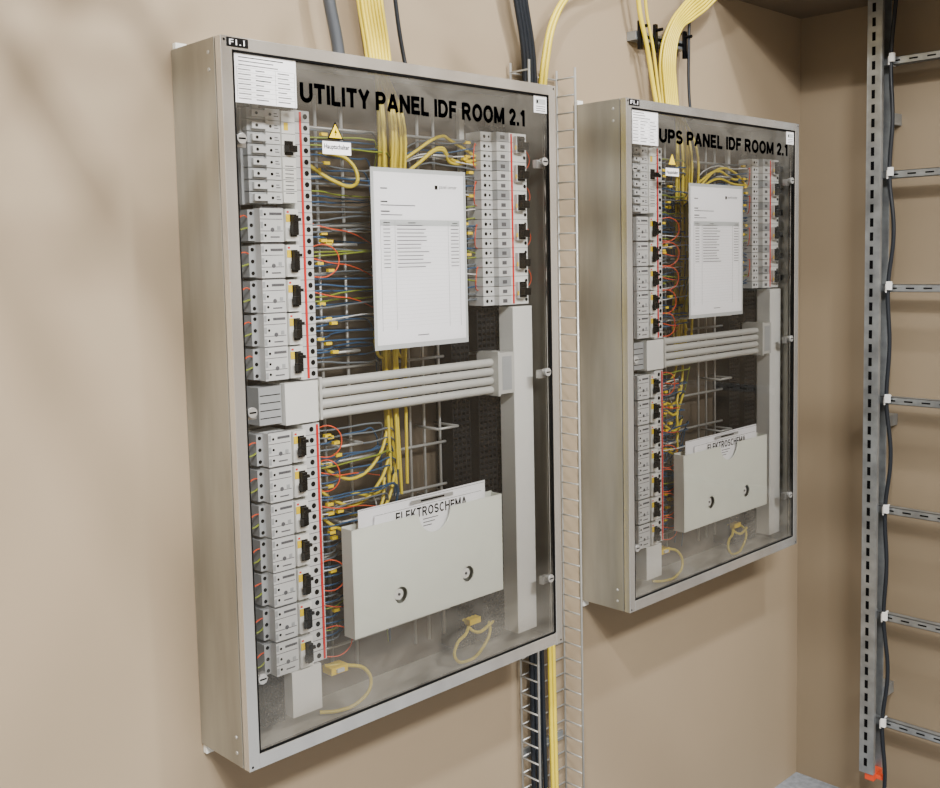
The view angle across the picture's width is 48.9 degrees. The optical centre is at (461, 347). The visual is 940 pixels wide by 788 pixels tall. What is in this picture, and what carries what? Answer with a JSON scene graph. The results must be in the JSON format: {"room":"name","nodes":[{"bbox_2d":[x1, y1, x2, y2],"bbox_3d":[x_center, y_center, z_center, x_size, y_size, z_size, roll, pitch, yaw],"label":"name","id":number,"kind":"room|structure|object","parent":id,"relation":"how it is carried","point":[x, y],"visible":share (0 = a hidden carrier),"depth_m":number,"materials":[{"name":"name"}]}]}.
{"room":"electrical room","nodes":[
{"label":"electrical room","id":0,"kind":"room"},
{"bbox_2d":[0,0,800,787],"bbox_3d":[-0.702,-0.276,1.413,4.771,3.450,0.100,-6,7,-44],"label":"wall","id":1,"kind":"structure","parent":0,"point":[696,686],"depth_m":1.60,"materials":[{"name":"paint"}]},
{"bbox_2d":[171,34,562,771],"bbox_3d":[-0.121,0.071,1.833,0.737,1.126,0.143,-6,7,-44],"label":"electrical panel","id":2,"kind":"object","parent":1,"relation":"attached to","point":[369,263],"visible":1,"depth_m":1.77,"materials":[{"name":"metal"}]},
{"bbox_2d":[323,0,410,79],"bbox_3d":[-0.154,-0.784,1.743,0.209,0.628,0.079,-6,7,-44],"label":"bundle","id":3,"kind":"object","parent":2,"relation":"attached to","point":[371,13],"visible":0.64,"depth_m":1.79,"materials":[{"name":"yellow plastic"}]},
{"bbox_2d":[509,0,584,787],"bbox_3d":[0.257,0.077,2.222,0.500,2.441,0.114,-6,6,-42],"label":"basket tray","id":4,"kind":"object","parent":1,"relation":"attached to","point":[539,742],"visible":0.48,"depth_m":2.22,"materials":[{"name":"metal"}]},
{"bbox_2d":[627,20,692,58],"bbox_3d":[0.468,-0.719,2.424,0.205,0.064,0.049,-6,7,-44],"label":"support strut","id":5,"kind":"object","parent":1,"relation":"attached to","point":[635,36],"depth_m":2.39,"materials":[{"name":"black plastic"}]},
{"bbox_2d":[573,97,798,612],"bbox_3d":[0.568,0.000,2.501,0.740,1.126,0.143,-6,7,-44],"label":"electrical panel","id":6,"kind":"object","parent":1,"relation":"attached to","point":[688,229],"visible":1,"depth_m":2.42,"materials":[{"name":"metal"}]},
{"bbox_2d":[636,0,715,119],"bbox_3d":[0.535,-0.853,2.385,0.376,0.627,0.135,-5,6,-34],"label":"cable feed bundle","id":7,"kind":"object","parent":6,"relation":"attached to","point":[689,10],"visible":0.9,"depth_m":2.41,"materials":[{"name":"yellow plastic"}]},
{"bbox_2d":[775,772,838,787],"bbox_3d":[0.628,1.576,0.242,4.771,0.100,3.800,-6,7,-44],"label":"floor","id":8,"kind":"structure","parent":0,"point":[797,780],"depth_m":3.04,"materials":[{"name":"concrete"}]},
{"bbox_2d":[739,0,893,18],"bbox_3d":[1.090,-1.508,2.387,0.471,1.238,0.900,-6,7,-44],"label":"ceiling soffit","id":9,"kind":"structure","parent":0,"point":[800,9],"depth_m":2.77,"materials":[{"name":"beige paint"}]},
{"bbox_2d":[796,0,939,787],"bbox_3d":[2.261,-0.365,1.714,0.100,3.450,3.600,-6,7,-44],"label":"wall","id":10,"kind":"structure","parent":0,"point":[833,50],"depth_m":2.88,"materials":[{"name":"paint"}]},
{"bbox_2d":[859,0,939,787],"bbox_3d":[1.330,0.200,2.576,0.118,2.201,0.626,-6,7,-44],"label":"ladder","id":11,"kind":"object","parent":10,"relation":"attached to","point":[881,117],"visible":1,"depth_m":2.73,"materials":[{"name":"metal"}]}
]}

